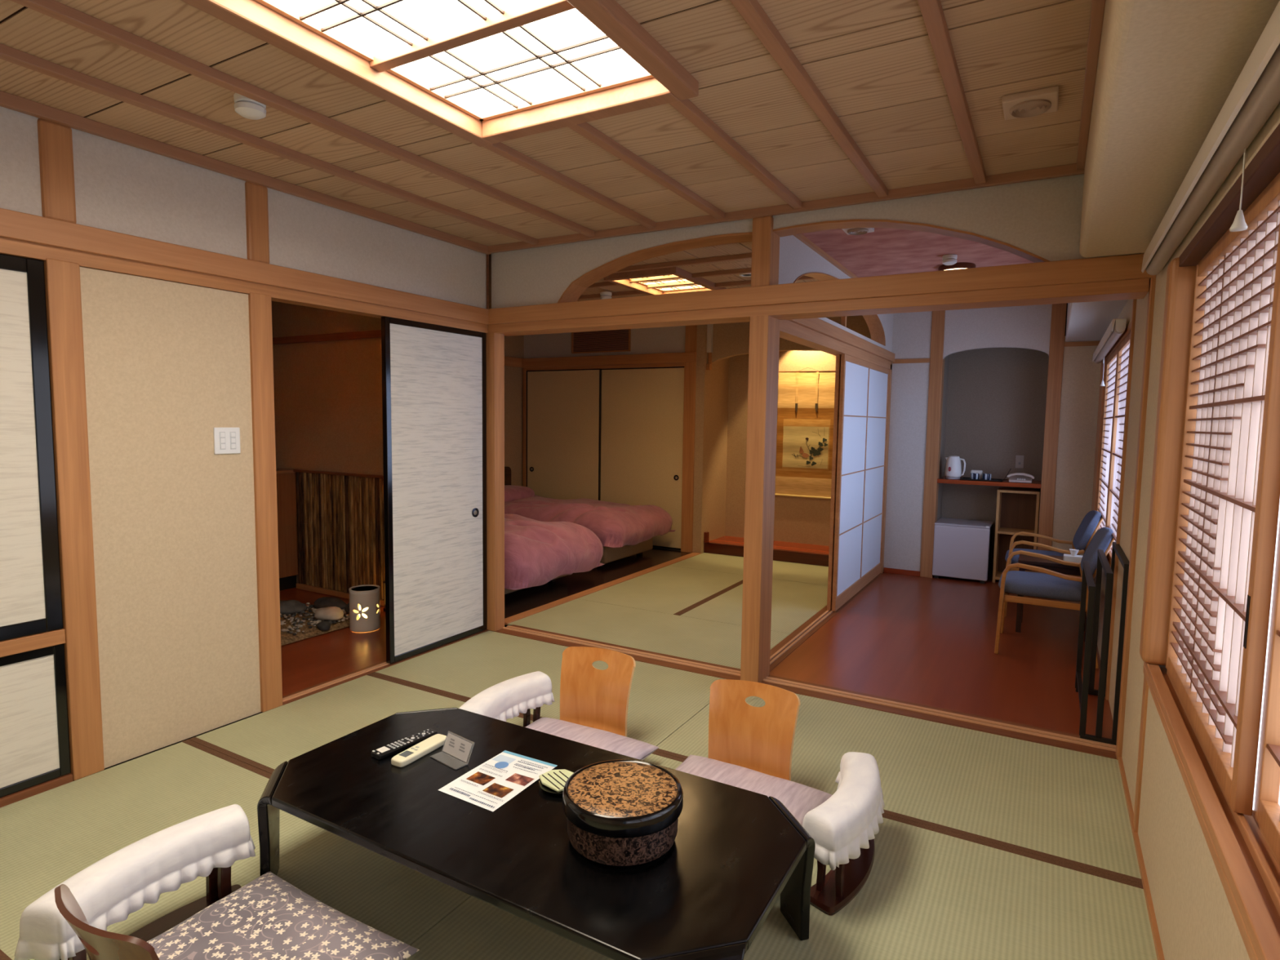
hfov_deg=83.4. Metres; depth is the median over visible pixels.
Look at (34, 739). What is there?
door
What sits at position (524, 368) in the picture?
trim
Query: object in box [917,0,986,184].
trim
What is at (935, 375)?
trim
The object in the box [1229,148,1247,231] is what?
pull cord
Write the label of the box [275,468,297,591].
cabinet
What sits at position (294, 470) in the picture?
trim
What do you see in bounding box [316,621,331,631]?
stone
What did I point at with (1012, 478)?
telephone
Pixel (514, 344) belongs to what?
wall
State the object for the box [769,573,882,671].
trim
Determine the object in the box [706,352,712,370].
trim
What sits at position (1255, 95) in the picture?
roller blind
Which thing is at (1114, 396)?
window
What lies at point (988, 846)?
floor
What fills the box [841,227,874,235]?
ceiling vent
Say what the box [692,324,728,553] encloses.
wall
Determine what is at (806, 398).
scroll
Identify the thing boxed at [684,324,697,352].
trim
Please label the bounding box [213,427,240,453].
light switch
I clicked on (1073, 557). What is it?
tissue box
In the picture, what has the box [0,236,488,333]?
trim
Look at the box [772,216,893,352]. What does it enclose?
wall
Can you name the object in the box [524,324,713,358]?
wall
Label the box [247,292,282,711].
trim
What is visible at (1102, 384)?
pull cord
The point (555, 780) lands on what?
snack packet
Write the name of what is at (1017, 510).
open shelf unit
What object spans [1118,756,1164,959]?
baseboard
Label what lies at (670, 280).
ceiling light
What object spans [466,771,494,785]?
photo
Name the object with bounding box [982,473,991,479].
tea cup
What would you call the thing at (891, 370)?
trim
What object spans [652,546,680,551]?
trim
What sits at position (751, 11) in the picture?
trim
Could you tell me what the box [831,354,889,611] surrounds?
door
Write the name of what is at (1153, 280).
trim
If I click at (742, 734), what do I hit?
chair
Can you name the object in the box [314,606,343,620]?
stone
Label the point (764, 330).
trim
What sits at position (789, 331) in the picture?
trim
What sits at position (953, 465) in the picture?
electric kettle
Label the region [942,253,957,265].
smoke detector
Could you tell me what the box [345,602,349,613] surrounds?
stone
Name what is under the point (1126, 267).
wooden beam
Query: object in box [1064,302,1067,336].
wall
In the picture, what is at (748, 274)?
recessed light
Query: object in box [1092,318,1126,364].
roller blind
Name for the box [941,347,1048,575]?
wall niche
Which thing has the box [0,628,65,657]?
trim
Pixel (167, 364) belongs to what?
wall
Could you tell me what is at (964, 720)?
trim
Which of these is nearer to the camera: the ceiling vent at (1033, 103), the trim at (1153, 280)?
the ceiling vent at (1033, 103)
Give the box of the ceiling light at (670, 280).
[604,266,726,295]
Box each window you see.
[1091,298,1137,700]
[1139,123,1279,959]
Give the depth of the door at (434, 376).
4.38 m
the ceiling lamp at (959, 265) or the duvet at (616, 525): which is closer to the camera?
the ceiling lamp at (959, 265)
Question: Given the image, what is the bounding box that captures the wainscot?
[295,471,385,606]
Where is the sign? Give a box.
[430,730,474,769]
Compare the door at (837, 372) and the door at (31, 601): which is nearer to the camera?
the door at (31, 601)
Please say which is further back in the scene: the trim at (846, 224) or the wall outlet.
the wall outlet
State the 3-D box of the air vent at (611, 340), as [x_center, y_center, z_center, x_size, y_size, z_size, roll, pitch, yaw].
[-0.457,-1.618,8.312,0.800,0.280,0.027,4,5,30]
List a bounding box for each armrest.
[13,804,255,959]
[458,671,555,727]
[802,751,884,915]
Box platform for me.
[703,531,829,566]
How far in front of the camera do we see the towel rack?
3.27 m
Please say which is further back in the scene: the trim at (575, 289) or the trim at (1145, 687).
the trim at (575, 289)
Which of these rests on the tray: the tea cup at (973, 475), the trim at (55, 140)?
the tea cup at (973, 475)
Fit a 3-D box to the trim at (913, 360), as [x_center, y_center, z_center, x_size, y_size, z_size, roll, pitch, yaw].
[2.540,-1.113,6.718,0.330,0.040,0.030,4,5,30]
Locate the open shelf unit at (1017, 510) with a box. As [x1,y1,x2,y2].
[992,487,1040,582]
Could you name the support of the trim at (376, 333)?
attached to the wall at (328, 415)
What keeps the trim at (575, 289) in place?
attached to the wall at (1042, 218)
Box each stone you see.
[280,600,307,614]
[313,596,346,609]
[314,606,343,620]
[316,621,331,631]
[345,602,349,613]
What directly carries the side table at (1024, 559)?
on the floor
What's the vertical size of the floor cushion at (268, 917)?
0.104 m
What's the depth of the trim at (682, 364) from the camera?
8.25 m
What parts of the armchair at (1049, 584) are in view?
arm leg, seat, arm leg, rail, leg, leg, backrest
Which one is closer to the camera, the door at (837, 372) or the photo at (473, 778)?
the photo at (473, 778)
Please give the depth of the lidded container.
1.81 m
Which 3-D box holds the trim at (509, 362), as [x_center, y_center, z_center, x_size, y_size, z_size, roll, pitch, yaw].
[-2.240,-1.336,7.469,0.042,0.107,3.210,4,5,30]
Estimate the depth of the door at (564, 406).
8.62 m
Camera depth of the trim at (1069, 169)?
3.56 m
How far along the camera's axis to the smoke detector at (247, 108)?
2.48 m
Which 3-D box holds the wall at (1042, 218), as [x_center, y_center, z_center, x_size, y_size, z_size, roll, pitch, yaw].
[0.615,-1.206,3.873,3.600,0.370,0.115,4,5,30]
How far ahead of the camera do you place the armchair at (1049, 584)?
4.46 m
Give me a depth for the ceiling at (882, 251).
4.58 m
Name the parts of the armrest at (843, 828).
post, post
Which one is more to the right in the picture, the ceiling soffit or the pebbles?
the ceiling soffit
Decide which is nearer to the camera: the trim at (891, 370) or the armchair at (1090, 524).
the armchair at (1090, 524)
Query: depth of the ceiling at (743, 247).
5.06 m
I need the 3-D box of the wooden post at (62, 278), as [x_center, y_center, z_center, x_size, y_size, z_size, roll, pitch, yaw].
[-2.214,0.173,2.792,0.104,2.000,0.105,4,5,30]
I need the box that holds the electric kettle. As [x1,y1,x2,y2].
[945,455,965,479]
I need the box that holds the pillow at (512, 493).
[504,484,534,502]
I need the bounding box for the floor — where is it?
[0,548,1157,959]
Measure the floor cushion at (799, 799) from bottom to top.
0.119 m
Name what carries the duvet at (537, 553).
on the bed at (506, 591)
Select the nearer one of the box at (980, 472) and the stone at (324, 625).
the stone at (324, 625)
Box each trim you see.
[0,43,537,244]
[0,90,490,254]
[0,208,488,324]
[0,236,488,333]
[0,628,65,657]
[0,773,73,807]
[9,0,595,236]
[37,118,76,223]
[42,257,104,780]
[244,181,269,263]
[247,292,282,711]
[272,324,488,344]
[282,629,488,705]
[293,469,383,478]
[482,142,656,228]
[485,332,504,631]
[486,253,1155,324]
[486,254,488,309]
[488,163,1084,253]
[488,278,1149,336]
[495,624,1116,759]
[504,356,522,367]
[504,552,702,625]
[522,351,696,368]
[523,367,526,486]
[526,362,684,370]
[557,231,752,302]
[568,122,724,219]
[577,275,815,299]
[586,267,751,288]
[613,253,751,273]
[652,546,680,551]
[668,98,802,208]
[680,359,696,552]
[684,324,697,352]
[705,241,747,247]
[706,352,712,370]
[729,0,888,197]
[740,315,780,682]
[751,215,779,286]
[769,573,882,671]
[773,219,1049,262]
[779,320,892,369]
[788,317,894,362]
[793,233,857,278]
[793,272,885,346]
[840,315,846,327]
[880,364,892,573]
[884,567,919,576]
[893,358,929,363]
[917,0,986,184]
[920,310,945,577]
[1037,302,1066,551]
[1064,341,1099,346]
[1075,0,1106,170]
[1115,277,1155,759]
[1133,675,1148,832]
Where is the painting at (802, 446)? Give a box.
[782,426,829,468]
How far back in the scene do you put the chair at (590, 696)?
3.20 m
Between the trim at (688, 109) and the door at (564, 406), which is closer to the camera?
the trim at (688, 109)
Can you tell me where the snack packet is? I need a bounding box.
[538,768,573,791]
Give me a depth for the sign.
2.33 m
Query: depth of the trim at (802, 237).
4.63 m
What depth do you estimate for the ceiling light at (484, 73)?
2.21 m
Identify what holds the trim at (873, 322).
attached to the wall at (797, 259)
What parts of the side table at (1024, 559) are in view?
leg, leg, leg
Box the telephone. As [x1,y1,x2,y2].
[1002,468,1034,483]
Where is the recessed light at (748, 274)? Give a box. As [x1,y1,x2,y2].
[738,272,751,276]
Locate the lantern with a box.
[348,584,380,632]
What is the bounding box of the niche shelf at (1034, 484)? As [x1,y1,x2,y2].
[937,475,1041,488]
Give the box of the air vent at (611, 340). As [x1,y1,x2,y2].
[571,328,631,353]
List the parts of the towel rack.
rail, rail, frame, rail, rail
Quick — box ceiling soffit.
[1065,0,1279,342]
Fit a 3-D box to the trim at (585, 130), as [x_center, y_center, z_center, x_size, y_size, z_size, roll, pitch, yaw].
[-0.659,-1.264,1.922,0.044,0.031,4.450,4,5,30]
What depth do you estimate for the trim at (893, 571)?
6.87 m
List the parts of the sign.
foot plate, upright plate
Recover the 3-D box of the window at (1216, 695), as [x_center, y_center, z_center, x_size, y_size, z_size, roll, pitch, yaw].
[0.885,0.099,0.783,0.157,1.414,3.834,4,5,30]
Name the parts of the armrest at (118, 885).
post, post, post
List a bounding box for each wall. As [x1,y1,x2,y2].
[0,106,486,768]
[271,252,497,583]
[491,173,1143,308]
[504,335,524,486]
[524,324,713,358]
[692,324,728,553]
[707,303,1101,572]
[724,350,835,546]
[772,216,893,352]
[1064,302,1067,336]
[1093,102,1279,959]
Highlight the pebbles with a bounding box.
[280,602,349,635]
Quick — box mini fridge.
[932,517,993,583]
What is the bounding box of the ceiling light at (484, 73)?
[180,0,698,146]
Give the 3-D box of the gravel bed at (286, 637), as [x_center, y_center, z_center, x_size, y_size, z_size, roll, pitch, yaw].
[-2.714,0.978,4.799,1.140,0.048,1.300,4,5,30]
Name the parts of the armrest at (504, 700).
post, post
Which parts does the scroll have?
rod, rod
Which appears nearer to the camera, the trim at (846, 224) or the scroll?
the trim at (846, 224)
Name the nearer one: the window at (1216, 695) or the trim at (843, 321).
the window at (1216, 695)
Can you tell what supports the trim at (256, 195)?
attached to the wall at (167, 364)
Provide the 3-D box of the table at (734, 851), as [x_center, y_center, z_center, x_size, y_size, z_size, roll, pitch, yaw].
[-0.347,1.093,2.122,1.587,0.330,0.780,4,5,30]
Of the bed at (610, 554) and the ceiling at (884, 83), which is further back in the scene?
the bed at (610, 554)
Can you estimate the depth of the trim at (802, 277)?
5.75 m
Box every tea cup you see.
[970,472,979,479]
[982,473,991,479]
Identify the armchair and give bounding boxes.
[994,527,1114,668]
[1004,510,1102,617]
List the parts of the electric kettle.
plate, lid, handle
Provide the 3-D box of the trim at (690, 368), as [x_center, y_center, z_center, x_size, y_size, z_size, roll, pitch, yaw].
[0.552,-0.256,7.848,0.135,2.100,0.120,4,5,30]
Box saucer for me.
[538,779,562,794]
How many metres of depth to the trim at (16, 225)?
3.12 m
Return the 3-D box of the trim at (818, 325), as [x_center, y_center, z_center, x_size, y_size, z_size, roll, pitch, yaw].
[1.571,-1.048,5.361,0.037,0.078,3.310,4,5,30]
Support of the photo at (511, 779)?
on the flyer
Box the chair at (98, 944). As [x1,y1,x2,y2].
[54,884,159,959]
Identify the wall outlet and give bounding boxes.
[1015,455,1024,468]
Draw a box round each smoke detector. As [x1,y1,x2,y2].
[233,92,266,119]
[600,291,612,299]
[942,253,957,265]
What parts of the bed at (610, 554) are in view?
headboard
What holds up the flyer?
on the table at (734, 851)
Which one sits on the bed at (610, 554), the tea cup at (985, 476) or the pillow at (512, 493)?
the pillow at (512, 493)
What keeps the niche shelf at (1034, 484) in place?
attached to the wall niche at (997, 397)
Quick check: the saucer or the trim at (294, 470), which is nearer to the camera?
the saucer
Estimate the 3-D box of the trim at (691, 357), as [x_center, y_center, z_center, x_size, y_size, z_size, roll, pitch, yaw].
[-0.421,-1.378,8.290,2.380,0.107,0.095,4,5,30]
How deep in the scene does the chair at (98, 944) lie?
1.44 m
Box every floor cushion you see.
[146,871,419,959]
[525,717,659,759]
[675,755,831,825]
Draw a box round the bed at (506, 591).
[504,574,567,594]
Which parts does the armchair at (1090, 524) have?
seat, arm leg, rail, arm leg, backrest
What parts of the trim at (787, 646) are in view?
rail, rail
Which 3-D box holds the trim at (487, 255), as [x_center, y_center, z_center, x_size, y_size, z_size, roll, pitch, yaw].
[-0.993,-1.290,4.679,0.012,0.360,0.010,4,5,30]
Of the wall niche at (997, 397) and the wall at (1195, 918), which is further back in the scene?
the wall niche at (997, 397)
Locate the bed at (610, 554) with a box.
[504,466,653,567]
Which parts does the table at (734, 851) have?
leg, leg, leg, leg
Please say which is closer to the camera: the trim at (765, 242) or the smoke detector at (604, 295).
the trim at (765, 242)
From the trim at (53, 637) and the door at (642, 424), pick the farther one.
the door at (642, 424)
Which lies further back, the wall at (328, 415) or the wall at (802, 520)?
the wall at (802, 520)
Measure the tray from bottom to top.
0.014 m
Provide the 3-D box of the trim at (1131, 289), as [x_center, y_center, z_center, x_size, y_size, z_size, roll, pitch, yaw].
[0.594,-0.903,3.910,3.560,0.056,0.190,4,5,30]
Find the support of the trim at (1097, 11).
attached to the ceiling soffit
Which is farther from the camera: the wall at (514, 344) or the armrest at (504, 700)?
the wall at (514, 344)
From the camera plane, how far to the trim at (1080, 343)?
6.03 m
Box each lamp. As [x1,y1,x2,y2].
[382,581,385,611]
[937,262,976,271]
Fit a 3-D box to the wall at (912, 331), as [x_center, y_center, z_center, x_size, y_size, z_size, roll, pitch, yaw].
[2.369,-0.374,6.923,3.720,2.540,0.140,4,5,30]
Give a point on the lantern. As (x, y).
(364, 599)
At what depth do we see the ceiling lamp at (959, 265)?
4.88 m
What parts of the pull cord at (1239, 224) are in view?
pull knob, cord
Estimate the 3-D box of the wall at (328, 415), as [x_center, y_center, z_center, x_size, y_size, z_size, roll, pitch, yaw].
[-2.132,-0.376,5.564,2.650,2.640,0.102,4,5,30]
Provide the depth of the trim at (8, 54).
2.76 m
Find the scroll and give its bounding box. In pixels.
[774,367,835,499]
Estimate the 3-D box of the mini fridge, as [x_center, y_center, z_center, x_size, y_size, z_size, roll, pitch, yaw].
[3.053,0.655,6.787,0.466,0.530,0.450,4,5,30]
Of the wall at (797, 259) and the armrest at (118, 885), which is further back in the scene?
the wall at (797, 259)
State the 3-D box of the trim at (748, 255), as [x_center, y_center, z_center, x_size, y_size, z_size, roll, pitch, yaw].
[-0.845,-1.572,5.622,4.300,0.030,0.036,4,5,30]
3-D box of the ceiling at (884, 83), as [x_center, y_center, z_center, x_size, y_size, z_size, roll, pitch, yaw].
[-0.661,-1.288,1.921,3.305,0.020,4.442,4,5,30]
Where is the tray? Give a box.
[960,477,1003,481]
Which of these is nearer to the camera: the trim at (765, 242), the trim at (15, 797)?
the trim at (15, 797)
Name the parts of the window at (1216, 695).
sill, finger pull, frosted pane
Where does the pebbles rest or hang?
on the gravel bed at (286, 637)
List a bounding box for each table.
[257,707,815,959]
[1015,554,1086,641]
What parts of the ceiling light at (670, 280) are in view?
light panel, panel frame, light panel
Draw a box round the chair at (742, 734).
[707,679,799,781]
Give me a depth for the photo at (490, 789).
2.13 m
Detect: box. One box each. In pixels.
[970,470,982,479]
[1062,549,1082,562]
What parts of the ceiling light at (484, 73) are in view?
panel frame, light panel, panel frame, light panel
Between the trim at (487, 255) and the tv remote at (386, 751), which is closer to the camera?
the tv remote at (386, 751)
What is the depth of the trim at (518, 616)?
6.02 m
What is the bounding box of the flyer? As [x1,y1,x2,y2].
[438,750,557,811]
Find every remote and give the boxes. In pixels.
[371,728,437,759]
[391,733,446,767]
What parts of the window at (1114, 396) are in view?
sill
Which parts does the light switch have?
panel, panel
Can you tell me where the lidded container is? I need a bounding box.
[562,759,683,866]
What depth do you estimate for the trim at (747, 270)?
5.31 m
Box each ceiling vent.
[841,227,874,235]
[1001,85,1058,119]
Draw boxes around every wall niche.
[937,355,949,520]
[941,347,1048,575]
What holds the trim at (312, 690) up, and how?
attached to the wall at (167, 364)
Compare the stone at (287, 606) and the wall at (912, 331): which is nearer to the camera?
the stone at (287, 606)
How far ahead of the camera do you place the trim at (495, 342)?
4.79 m
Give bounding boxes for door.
[0,253,62,640]
[0,643,71,797]
[381,316,487,663]
[526,368,601,500]
[600,366,684,549]
[826,354,840,610]
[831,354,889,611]
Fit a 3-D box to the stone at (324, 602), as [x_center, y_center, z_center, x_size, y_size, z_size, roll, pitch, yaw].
[-2.255,0.904,5.220,0.269,0.099,0.160,4,5,30]
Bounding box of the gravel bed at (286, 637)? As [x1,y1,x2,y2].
[280,600,349,645]
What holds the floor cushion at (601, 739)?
on the chair at (590, 696)
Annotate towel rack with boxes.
[1075,542,1128,745]
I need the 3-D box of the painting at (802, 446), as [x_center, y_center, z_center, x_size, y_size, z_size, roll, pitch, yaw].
[1.798,-0.356,7.812,0.503,0.450,0.009,4,5,30]
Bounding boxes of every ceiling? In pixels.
[0,0,1092,246]
[497,217,819,301]
[771,173,1081,277]
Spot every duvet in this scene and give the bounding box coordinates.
[504,494,675,547]
[504,513,604,590]
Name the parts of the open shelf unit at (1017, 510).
panel, shelf, panel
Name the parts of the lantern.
glowing bulb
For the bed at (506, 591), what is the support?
on the floor
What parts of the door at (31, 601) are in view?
panel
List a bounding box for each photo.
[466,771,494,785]
[482,782,513,797]
[505,773,533,786]
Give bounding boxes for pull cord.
[1099,357,1104,386]
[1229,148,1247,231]
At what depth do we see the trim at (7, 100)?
3.10 m
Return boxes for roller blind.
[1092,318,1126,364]
[1141,0,1279,275]
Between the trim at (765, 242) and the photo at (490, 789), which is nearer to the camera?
the photo at (490, 789)
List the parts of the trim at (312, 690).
rail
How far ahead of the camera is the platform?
7.67 m
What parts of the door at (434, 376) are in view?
handle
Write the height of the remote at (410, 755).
0.023 m
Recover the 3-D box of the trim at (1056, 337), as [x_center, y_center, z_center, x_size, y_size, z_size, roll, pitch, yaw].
[3.572,-0.301,6.243,0.108,2.540,0.132,4,5,30]
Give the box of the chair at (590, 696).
[560,646,635,737]

